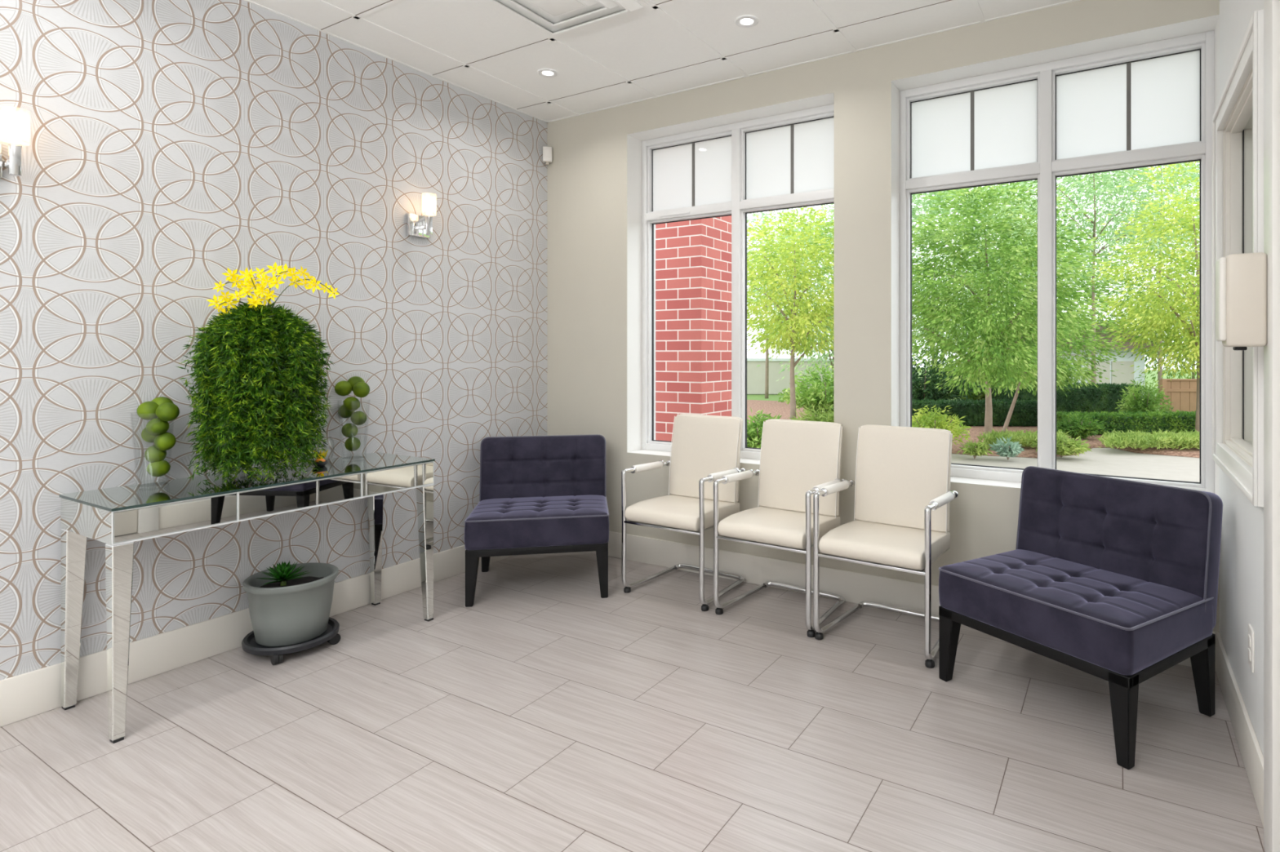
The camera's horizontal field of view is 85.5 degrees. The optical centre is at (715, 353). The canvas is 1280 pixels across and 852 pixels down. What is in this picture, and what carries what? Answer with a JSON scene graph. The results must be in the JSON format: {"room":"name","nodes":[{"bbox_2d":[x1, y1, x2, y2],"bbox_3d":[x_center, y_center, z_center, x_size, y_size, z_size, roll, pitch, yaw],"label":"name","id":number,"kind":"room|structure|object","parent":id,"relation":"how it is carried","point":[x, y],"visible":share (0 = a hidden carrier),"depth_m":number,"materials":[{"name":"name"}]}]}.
{"room":"waiting room","nodes":[
{"label":"waiting room","id":0,"kind":"room"},
{"bbox_2d":[0,0,546,680],"bbox_3d":[-2.983,-0.136,1.635,0.300,2.780,7.500,0,0,30],"label":"wall","id":1,"kind":"structure","parent":0,"point":[168,146],"depth_m":2.89,"materials":[{"name":"paper"}]},
{"bbox_2d":[0,115,22,177],"bbox_3d":[-2.378,-0.699,2.276,0.189,0.218,0.098,0,0,-12],"label":"wall sconce","id":2,"kind":"object","parent":1,"relation":"attached to","point":[15,123],"visible":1,"depth_m":2.27,"materials":[{"name":"silver metal"}]},
{"bbox_2d":[0,545,515,727],"bbox_3d":[-2.874,1.176,1.512,0.013,0.155,7.000,0,0,30],"label":"baseboard","id":3,"kind":"structure","parent":1,"relation":"attached to","point":[33,693],"depth_m":2.75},
{"bbox_2d":[406,197,432,238],"bbox_3d":[-1.543,-0.737,3.659,0.135,0.218,0.132,0,0,30],"label":"wall sconce","id":4,"kind":"object","parent":1,"relation":"attached to","point":[420,226],"visible":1,"depth_m":3.64,"materials":[{"name":"silver metal"}]},
{"bbox_2d":[542,146,551,164],"bbox_3d":[-1.096,-1.294,4.491,0.060,0.110,0.048,0,0,-15],"label":"sensor","id":5,"kind":"object","parent":1,"relation":"attached to","point":[547,151],"visible":1,"depth_m":4.47,"materials":[{"name":"white plastic"}]},
{"bbox_2d":[0,551,1265,851],"bbox_3d":[-0.310,1.329,0.065,6.500,0.150,7.500,0,0,30],"label":"floor","id":6,"kind":"structure","parent":0,"point":[546,713],"depth_m":2.23,"materials":[{"name":"tile"}]},
{"bbox_2d":[59,452,435,743],"bbox_3d":[-1.821,0.875,2.838,0.443,0.757,1.209,0,0,30],"label":"console table","id":7,"kind":"object","parent":6,"relation":"on","point":[117,517],"visible":0.98,"depth_m":2.44,"materials":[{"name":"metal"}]},
{"bbox_2d":[176,262,339,486],"bbox_3d":[-1.843,0.065,2.766,0.490,0.864,0.533,0,0,45],"label":"arrangement","id":8,"kind":"object","parent":7,"relation":"on","point":[257,370],"visible":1,"depth_m":2.66,"materials":[{"name":"green plant"}]},
{"bbox_2d":[312,453,327,466],"bbox_3d":[-1.750,0.469,3.044,0.060,0.055,0.060,0,0,30],"label":"dish","id":9,"kind":"object","parent":7,"relation":"on","point":[325,462],"visible":0.77,"depth_m":3.03,"materials":[{"name":"black ceramic"}]},
{"bbox_2d":[313,442,333,459],"bbox_3d":[-1.816,0.439,3.159,0.120,0.115,0.120,0,0,30],"label":"flower","id":10,"kind":"object","parent":7,"relation":"on","point":[320,452],"visible":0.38,"depth_m":3.16,"materials":[{"name":"yellow plant"}]},
{"bbox_3d":[-1.731,0.359,3.294,0.140,0.275,0.140,0,0,30],"label":"glass vase","id":11,"kind":"object","parent":7,"relation":"on","visible":0},
{"bbox_2d":[334,381,352,395],"bbox_3d":[-1.773,0.165,3.280,0.074,0.073,0.076,0,0,-6],"label":"lime","id":12,"kind":"object","parent":11,"relation":"in","point":[341,388],"visible":1,"depth_m":3.25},
{"bbox_2d":[337,404,355,417],"bbox_3d":[-1.780,0.276,3.319,0.069,0.068,0.069,0,0,23],"label":"lime","id":13,"kind":"object","parent":11,"relation":"in","point":[343,412],"visible":0.6,"depth_m":3.29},
{"bbox_2d":[341,423,357,437],"bbox_3d":[-1.749,0.366,3.291,0.070,0.070,0.068,0,0,-28],"label":"lime","id":14,"kind":"object","parent":11,"relation":"in","point":[348,430],"visible":1,"depth_m":3.27,"materials":[{"name":"green food"}]},
{"bbox_2d":[342,396,359,411],"bbox_3d":[-1.731,0.238,3.275,0.069,0.068,0.069,0,0,28],"label":"lime","id":15,"kind":"object","parent":11,"relation":"in","point":[351,403],"visible":1,"depth_m":3.25,"materials":[{"name":"green food"}]},
{"bbox_2d":[344,436,360,451],"bbox_3d":[-1.737,0.432,3.294,0.070,0.068,0.069,0,0,18],"label":"lime","id":16,"kind":"object","parent":11,"relation":"in","point":[352,444],"visible":1,"depth_m":3.27,"materials":[{"name":"green food"}]},
{"bbox_2d":[347,376,364,391],"bbox_3d":[-1.738,0.145,3.322,0.076,0.073,0.074,0,0,-6],"label":"lime","id":17,"kind":"object","parent":11,"relation":"in","point":[353,380],"visible":0.43,"depth_m":3.30,"materials":[{"name":"green food"}]},
{"bbox_2d":[350,411,366,425],"bbox_3d":[-1.707,0.308,3.292,0.068,0.068,0.071,0,0,40],"label":"lime","id":18,"kind":"object","parent":11,"relation":"in","point":[357,418],"visible":1,"depth_m":3.27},
{"bbox_2d":[352,382,369,397],"bbox_3d":[-1.690,0.171,3.283,0.073,0.076,0.074,0,0,23],"label":"lime","id":19,"kind":"object","parent":11,"relation":"in","point":[361,389],"visible":1,"depth_m":3.26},
{"bbox_3d":[-2.137,0.359,2.613,0.132,0.275,0.132,0,0,30],"label":"glass vase","id":20,"kind":"object","parent":7,"relation":"on","visible":0},
{"bbox_2d":[136,401,158,420],"bbox_3d":[-2.140,0.215,2.600,0.074,0.071,0.072,0,0,-29],"label":"lime","id":21,"kind":"object","parent":20,"relation":"in","point":[146,411],"visible":0.84,"depth_m":2.58,"materials":[{"name":"green food"}]},
{"bbox_2d":[141,427,156,442],"bbox_3d":[-2.157,0.307,2.634,0.068,0.066,0.067,0,0,4],"label":"lime","id":22,"kind":"object","parent":20,"relation":"in","point":[148,437],"visible":0.44,"depth_m":2.61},
{"bbox_2d":[144,444,166,462],"bbox_3d":[-2.124,0.380,2.610,0.066,0.069,0.066,0,0,17],"label":"lime","id":23,"kind":"object","parent":20,"relation":"in","point":[152,455],"visible":0.8,"depth_m":2.59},
{"bbox_2d":[146,417,168,435],"bbox_3d":[-2.105,0.275,2.596,0.068,0.066,0.066,0,0,-35],"label":"lime","id":24,"kind":"object","parent":20,"relation":"in","point":[156,427],"visible":0.97,"depth_m":2.58,"materials":[{"name":"green food"}]},
{"bbox_2d":[146,459,170,476],"bbox_3d":[-2.115,0.434,2.613,0.069,0.066,0.066,0,0,-20],"label":"lime","id":25,"kind":"object","parent":20,"relation":"in","point":[159,468],"visible":0.99,"depth_m":2.59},
{"bbox_2d":[151,396,173,405],"bbox_3d":[-2.123,0.200,2.638,0.074,0.071,0.071,0,0,13],"label":"lime","id":26,"kind":"object","parent":20,"relation":"in","point":[160,400],"visible":0.3,"depth_m":2.62,"materials":[{"name":"green food"}]},
{"bbox_2d":[153,431,176,451],"bbox_3d":[-2.090,0.332,2.611,0.066,0.069,0.066,0,0,33],"label":"lime","id":27,"kind":"object","parent":20,"relation":"in","point":[166,441],"visible":1,"depth_m":2.59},
{"bbox_2d":[155,402,179,421],"bbox_3d":[-2.073,0.220,2.603,0.071,0.071,0.074,0,0,17],"label":"lime","id":28,"kind":"object","parent":20,"relation":"in","point":[167,411],"visible":1,"depth_m":2.58,"materials":[{"name":"green food"}]},
{"bbox_2d":[241,617,340,665],"bbox_3d":[-1.809,1.220,2.940,0.356,0.068,0.356,0,0,30],"label":"tray","id":29,"kind":"object","parent":6,"relation":"on","point":[249,645],"visible":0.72,"depth_m":2.82,"materials":[{"name":"grey plastic"}]},
{"bbox_2d":[242,561,338,647],"bbox_3d":[-1.809,1.046,2.940,0.348,0.310,0.348,0,0,30],"label":"potted succulent","id":30,"kind":"object","parent":29,"relation":"on","point":[289,605],"visible":1,"depth_m":2.84,"materials":[{"name":"ceramic"}]},
{"bbox_2d":[464,434,608,607],"bbox_3d":[-0.954,0.866,3.784,0.712,0.776,0.663,0,0,-11],"label":"slipper chair","id":31,"kind":"object","parent":6,"relation":"on","point":[539,495],"visible":1,"depth_m":3.82,"materials":[{"name":"purple fabric"}]},
{"bbox_2d":[464,494,608,550],"bbox_3d":[-0.947,0.892,3.748,0.712,0.162,0.586,0,0,-11],"label":"seat cushion","id":32,"kind":"object","parent":31,"relation":"on","point":[498,522],"depth_m":3.49,"materials":[{"name":"fabric"}]},
{"bbox_2d":[621,413,745,611],"bbox_3d":[-0.152,0.799,3.661,0.525,0.910,0.501,0,0,32],"label":"armchair","id":33,"kind":"object","parent":6,"relation":"on","point":[705,449],"visible":0.92,"depth_m":3.71,"materials":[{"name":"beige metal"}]},
{"bbox_2d":[713,418,845,637],"bbox_3d":[0.331,0.799,3.354,0.525,0.910,0.501,0,0,33],"label":"armchair","id":34,"kind":"object","parent":6,"relation":"on","point":[798,459],"visible":0.91,"depth_m":3.41,"materials":[{"name":"leather"}]},
{"bbox_2d":[813,424,958,668],"bbox_3d":[0.770,0.799,3.059,0.525,0.910,0.501,0,0,34],"label":"armchair","id":35,"kind":"object","parent":6,"relation":"on","point":[904,495],"visible":0.94,"depth_m":3.11,"materials":[{"name":"leather"}]},
{"bbox_2d":[938,466,1222,769],"bbox_3d":[1.325,0.866,2.538,0.663,0.776,0.712,0,0,-33],"label":"slipper chair","id":36,"kind":"object","parent":6,"relation":"on","point":[1115,581],"visible":1,"depth_m":2.42,"materials":[{"name":"fabric"}]},
{"bbox_2d":[938,549,1213,675],"bbox_3d":[1.293,0.892,2.518,0.586,0.162,0.712,0,0,-33],"label":"seat cushion","id":37,"kind":"object","parent":36,"relation":"on","point":[1109,620],"depth_m":2.33,"materials":[{"name":"fabric"}]},
{"bbox_2d":[243,0,1079,123],"bbox_3d":[-0.310,-1.599,0.065,6.500,0.154,7.500,0,0,30],"label":"ceiling","id":38,"kind":"structure","parent":0,"point":[668,47],"depth_m":3.31,"materials":[{"name":"white paint"}]},
{"bbox_2d":[537,68,558,77],"bbox_3d":[-0.907,-1.520,3.724,0.108,0.008,0.108,0,0,30],"label":"recessed light","id":39,"kind":"object","parent":38,"relation":"in","point":[547,73],"visible":1,"depth_m":3.72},
{"bbox_2d":[484,0,651,38],"bbox_3d":[-0.680,-1.507,2.913,0.586,0.035,0.586,0,0,30],"label":"ceiling vent","id":40,"kind":"object","parent":38,"relation":"in","point":[553,18],"visible":1,"depth_m":3.03,"materials":[{"name":"white metal"}]},
{"bbox_2d":[734,15,758,27],"bbox_3d":[0.144,-1.520,3.146,0.108,0.008,0.108,0,0,30],"label":"recessed light","id":41,"kind":"object","parent":38,"relation":"in","point":[744,21],"visible":1,"depth_m":3.14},
{"bbox_2d":[546,0,1219,633],"bbox_3d":[1.642,-0.136,3.093,6.200,2.780,0.300,0,0,30],"label":"wall","id":42,"kind":"structure","parent":0,"point":[594,172],"depth_m":3.52,"materials":[{"name":"paint"}]},
{"bbox_2d":[641,103,834,459],"bbox_3d":[0.134,-0.369,4.032,1.330,1.942,0.099,0,0,30],"label":"window","id":43,"kind":"structure","parent":42,"relation":"in","point":[784,161],"depth_m":4.00,"materials":[{"name":"plastic"}]},
{"bbox_2d":[586,531,1215,671],"bbox_3d":[0.438,1.176,3.619,3.566,0.155,0.013,0,0,30],"label":"baseboard","id":44,"kind":"structure","parent":42,"relation":"attached to","point":[854,587],"depth_m":3.67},
{"bbox_2d":[899,30,1214,493],"bbox_3d":[1.527,-0.369,3.216,1.306,1.942,0.095,0,0,30],"label":"window","id":45,"kind":"structure","parent":42,"relation":"in","point":[1151,104],"depth_m":3.16,"materials":[{"name":"plastic"}]},
{"bbox_2d":[1219,0,1263,755],"bbox_3d":[0.291,-0.136,-0.346,0.170,2.780,7.000,0,0,30],"label":"wall","id":46,"kind":"structure","parent":0,"point":[1242,544],"depth_m":2.26,"materials":[{"name":"paint"}]},
{"bbox_2d":[1212,9,1263,506],"bbox_3d":[1.780,-0.256,2.222,0.193,1.334,0.971,0,0,30],"label":"window","id":47,"kind":"structure","parent":46,"relation":"in","point":[1244,131],"depth_m":2.56,"materials":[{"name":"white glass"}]},
{"bbox_2d":[1215,631,1263,827],"bbox_3d":[1.698,1.176,2.231,0.013,0.155,1.130,0,0,30],"label":"baseboard","id":48,"kind":"structure","parent":46,"relation":"attached to","point":[1250,749],"depth_m":2.13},
{"bbox_2d":[1215,252,1266,350],"bbox_3d":[1.350,-0.131,1.768,0.096,0.244,0.102,0,0,30],"label":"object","id":49,"kind":"object","parent":46,"relation":"attached to","point":[1241,279],"visible":1,"depth_m":1.73,"materials":[{"name":"beige plastic"}]},
{"bbox_2d":[1248,623,1254,672],"bbox_3d":[1.589,0.872,2.040,0.009,0.120,0.072,0,0,30],"label":"wall outlet","id":50,"kind":"object","parent":46,"relation":"attached to","point":[1251,632],"visible":1,"depth_m":2.02,"materials":[{"name":"white plastic"}]},
{"bbox_2d":[1248,634,1250,647],"bbox_3d":[1.587,0.851,2.042,0.004,0.028,0.034,0,0,30],"label":"receptacle","id":51,"kind":"object","parent":50,"relation":"attached to","point":[1249,635],"depth_m":2.04,"materials":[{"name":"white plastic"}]},
{"bbox_2d":[1248,648,1250,661],"bbox_3d":[1.587,0.893,2.042,0.004,0.028,0.034,0,0,30],"label":"receptacle","id":52,"kind":"object","parent":50,"relation":"attached to","point":[1249,649],"depth_m":2.03,"materials":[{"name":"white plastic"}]},
{"bbox_2d":[1263,0,1279,851],"bbox_3d":[1.108,-0.134,1.236,0.024,2.776,1.179,0,0,30],"label":"trim","id":53,"kind":"structure","parent":46,"relation":"attached to","point":[1271,7],"depth_m":1.66,"materials":[{"name":"white paint"}]},
{"label":"outside","id":54,"kind":"structure","parent":0,"visible":0},
{"bbox_2d":[746,367,1196,411],"bbox_3d":[18.851,1.514,33.582,85.000,0.180,69.690,0,0,30],"label":"lawn","id":55,"kind":"structure","parent":54,"point":[749,397],"depth_m":30.86,"materials":[{"name":"green plant"}]},
{"bbox_2d":[746,208,827,398],"bbox_3d":[1.593,-1.787,22.076,4.664,6.444,5.045,0,0,-1],"label":"tree","id":56,"kind":"object","parent":55,"relation":"on","point":[766,375],"visible":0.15,"depth_m":21.96,"materials":[{"name":"green plant"}]},
{"bbox_2d":[746,358,832,394],"bbox_3d":[2.928,0.779,24.150,6.300,1.250,0.400,0,0,0],"label":"wall","id":57,"kind":"structure","parent":55,"relation":"on","point":[755,375],"depth_m":24.00,"materials":[{"name":"concrete"}]},
{"bbox_2d":[746,204,929,382],"bbox_3d":[3.105,-1.611,18.872,5.644,6.096,5.145,0,0,35],"label":"tree","id":58,"kind":"object","parent":55,"relation":"on","point":[826,356],"visible":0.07,"depth_m":18.89,"materials":[{"name":"green plant"}]},
{"bbox_2d":[797,180,1087,368],"bbox_3d":[5.366,-2.025,17.050,6.954,6.921,5.576,0,0,19],"label":"tree","id":59,"kind":"object","parent":55,"relation":"on","point":[918,202],"visible":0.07,"depth_m":16.16,"materials":[{"name":"green plant"}]},
{"bbox_2d":[935,213,1147,359],"bbox_3d":[9.923,-1.609,21.923,7.194,6.091,5.805,0,0,17],"label":"tree","id":60,"kind":"object","parent":55,"relation":"on","point":[1096,286],"visible":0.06,"depth_m":20.83,"materials":[{"name":"green plant"}]},
{"bbox_2d":[1011,321,1163,395],"bbox_3d":[11.545,0.179,22.750,3.850,2.450,4.300,0,0,0],"label":"garage","id":61,"kind":"structure","parent":55,"relation":"on","point":[1120,378],"depth_m":21.00,"materials":[{"name":"concrete"}]},
{"bbox_2d":[980,161,1199,383],"bbox_3d":[9.755,-2.600,18.104,7.269,8.069,5.461,0,0,24],"label":"tree","id":62,"kind":"object","parent":55,"relation":"on","point":[1098,178],"visible":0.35,"depth_m":17.56,"materials":[{"name":"green plant"}]},
{"bbox_2d":[1026,163,1199,393],"bbox_3d":[12.818,-3.150,19.741,7.859,9.170,5.765,0,0,30],"label":"tree","id":63,"kind":"object","parent":55,"relation":"on","point":[1159,373],"visible":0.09,"depth_m":20.01,"materials":[{"name":"green plant"}]},
{"bbox_2d":[1069,247,1199,380],"bbox_3d":[14.647,-1.018,20.973,5.655,4.911,6.358,0,0,-34],"label":"tree","id":64,"kind":"object","parent":55,"relation":"on","point":[1194,373],"visible":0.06,"depth_m":21.23,"materials":[{"name":"green plant"}]},
{"bbox_2d":[1160,378,1196,412],"bbox_3d":[14.247,0.984,15.500,8.395,0.840,0.103,0,0,0],"label":"wooden fence","id":65,"kind":"object","parent":55,"relation":"on","point":[1182,392],"visible":0.2,"depth_m":15.49,"materials":[{"name":"brown wood"}]},
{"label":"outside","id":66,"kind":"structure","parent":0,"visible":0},
{"bbox_2d":[951,447,1199,482],"bbox_3d":[2.977,1.454,7.539,28.000,0.100,8.680,0,0,30],"label":"paving","id":67,"kind":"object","parent":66,"point":[1108,460],"depth_m":8.77,"materials":[{"name":"beige concrete"}]},
{"bbox_2d":[655,215,731,441],"bbox_3d":[-0.331,-0.271,6.107,0.945,3.350,0.740,0,0,30],"label":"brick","id":68,"kind":"object","parent":67,"relation":"on","point":[693,258],"visible":0.14,"depth_m":5.69,"materials":[{"name":"red brick"}]},
{"bbox_2d":[746,408,782,448],"bbox_3d":[0.563,1.041,8.985,1.008,0.691,0.853,0,0,5],"label":"shrub","id":69,"kind":"object","parent":67,"relation":"on","point":[754,431],"visible":0.34,"depth_m":8.89,"materials":[{"name":"green plant"}]},
{"bbox_2d":[789,399,834,422],"bbox_3d":[1.506,0.993,9.607,1.224,0.789,0.986,0,0,30],"label":"shrub","id":70,"kind":"object","parent":67,"relation":"on","point":[806,417],"visible":0.11,"depth_m":9.58,"materials":[{"name":"green plant"}]},
{"bbox_2d":[956,440,993,458],"bbox_3d":[3.441,1.252,9.087,0.469,0.270,0.405,0,0,30],"label":"shrub","id":71,"kind":"object","parent":67,"relation":"on","point":[971,448],"visible":1,"depth_m":9.05,"materials":[{"name":"green plant"}]},
{"bbox_2d":[988,435,1025,459],"bbox_3d":[3.821,1.223,9.020,0.464,0.327,0.400,0,0,30],"label":"shrub","id":72,"kind":"object","parent":67,"relation":"on","point":[1011,450],"visible":1,"depth_m":8.96,"materials":[{"name":"blue plant"}]},
{"bbox_2d":[1031,432,1093,457],"bbox_3d":[4.611,1.214,9.217,0.791,0.345,0.670,0,0,30],"label":"shrub","id":73,"kind":"object","parent":67,"relation":"on","point":[1064,446],"visible":0.7,"depth_m":9.06,"materials":[{"name":"green plant"}]},
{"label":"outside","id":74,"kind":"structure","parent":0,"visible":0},
{"bbox_2d":[746,400,1199,457],"bbox_3d":[5.975,1.372,12.644,28.000,0.056,7.840,0,0,30],"label":"mulch bed","id":75,"kind":"object","parent":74,"point":[775,407],"visible":0.16,"depth_m":11.07,"materials":[{"name":"brown soil"}]},
{"bbox_2d":[746,205,834,420],"bbox_3d":[1.140,-0.427,9.855,2.633,3.725,2.522,0,0,-19],"label":"leafy tree","id":76,"kind":"object","parent":75,"relation":"on","point":[817,317],"visible":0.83,"depth_m":9.52,"materials":[{"name":"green plant"}]},
{"bbox_2d":[777,361,834,421],"bbox_3d":[2.187,0.769,13.518,2.075,1.227,1.757,0,0,30],"label":"shrub","id":77,"kind":"object","parent":75,"relation":"on","point":[815,395],"visible":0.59,"depth_m":13.30,"materials":[{"name":"green plant"}]},
{"bbox_2d":[911,405,971,445],"bbox_3d":[3.014,1.041,9.600,1.100,0.693,0.930,0,0,30],"label":"shrub","id":78,"kind":"object","parent":75,"relation":"on","point":[940,423],"visible":0.4,"depth_m":9.46,"materials":[{"name":"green plant"}]},
{"bbox_2d":[911,347,985,400],"bbox_3d":[4.526,0.612,15.003,2.639,1.550,2.104,0,0,18],"label":"shrub","id":79,"kind":"object","parent":75,"relation":"on","point":[930,391],"visible":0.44,"depth_m":14.59,"materials":[{"name":"green plant"}]},
{"bbox_2d":[925,355,998,400],"bbox_3d":[6.146,0.578,16.042,2.539,1.610,2.089,0,0,30],"label":"shrub","id":80,"kind":"object","parent":75,"relation":"on","point":[973,395],"visible":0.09,"depth_m":15.78,"materials":[{"name":"green plant"}]},
{"bbox_2d":[911,397,1037,426],"bbox_3d":[4.719,1.093,13.089,3.002,0.503,0.723,0,0,4],"label":"clipped hedge","id":81,"kind":"object","parent":75,"relation":"on","point":[1024,413],"visible":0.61,"depth_m":12.81,"materials":[{"name":"green plant"}]},
{"bbox_2d":[911,178,1131,434],"bbox_3d":[3.632,-0.527,9.204,2.971,3.928,3.135,0,0,-23],"label":"leafy tree","id":82,"kind":"object","parent":75,"relation":"on","point":[991,346],"visible":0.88,"depth_m":8.81,"materials":[{"name":"green plant"}]},
{"bbox_2d":[977,377,1080,399],"bbox_3d":[6.955,0.731,15.219,2.360,1.304,1.888,0,0,30],"label":"shrub","id":83,"kind":"object","parent":75,"relation":"on","point":[993,389],"visible":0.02,"depth_m":15.31,"materials":[{"name":"green plant"}]},
{"bbox_2d":[956,302,1139,432],"bbox_3d":[5.571,0.176,11.735,2.962,2.539,2.705,0,0,30],"label":"leafy tree","id":84,"kind":"object","parent":75,"relation":"on","point":[1070,371],"visible":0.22,"depth_m":11.34,"materials":[{"name":"green plant"}]},
{"bbox_2d":[991,382,1146,413],"bbox_3d":[7.271,0.962,14.185,2.928,0.765,0.844,0,0,0],"label":"clipped hedge","id":85,"kind":"object","parent":75,"relation":"on","point":[1104,397],"visible":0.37,"depth_m":13.89,"materials":[{"name":"green plant"}]},
{"bbox_2d":[1056,412,1105,439],"bbox_3d":[5.759,1.149,10.915,0.784,0.476,0.666,0,0,30],"label":"shrub","id":86,"kind":"object","parent":75,"relation":"on","point":[1083,428],"visible":0.96,"depth_m":10.82,"materials":[{"name":"green plant"}]},
{"bbox_2d":[975,427,1199,449],"bbox_3d":[5.186,1.209,10.028,9.931,0.254,1.121,0,0,3],"label":"ground cover","id":87,"kind":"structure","parent":75,"relation":"on","point":[1135,440],"depth_m":9.70,"materials":[{"name":"green plant"}]},
{"bbox_2d":[1056,409,1195,435],"bbox_3d":[9.280,1.150,11.893,7.077,0.387,0.621,0,0,-5],"label":"clipped hedge","id":88,"kind":"object","parent":75,"relation":"on","point":[1148,421],"visible":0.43,"depth_m":11.50,"materials":[{"name":"green plant"}]},
{"bbox_2d":[1079,160,1199,431],"bbox_3d":[7.798,-0.929,11.222,3.278,4.730,3.544,0,0,-32],"label":"leafy tree","id":89,"kind":"object","parent":75,"relation":"on","point":[1166,322],"visible":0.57,"depth_m":11.23,"materials":[{"name":"green plant"}]},
{"bbox_2d":[1115,374,1173,413],"bbox_3d":[7.731,0.877,12.397,0.935,1.017,0.768,0,0,30],"label":"shrub","id":90,"kind":"object","parent":75,"relation":"on","point":[1150,404],"visible":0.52,"depth_m":12.31,"materials":[{"name":"green plant"}]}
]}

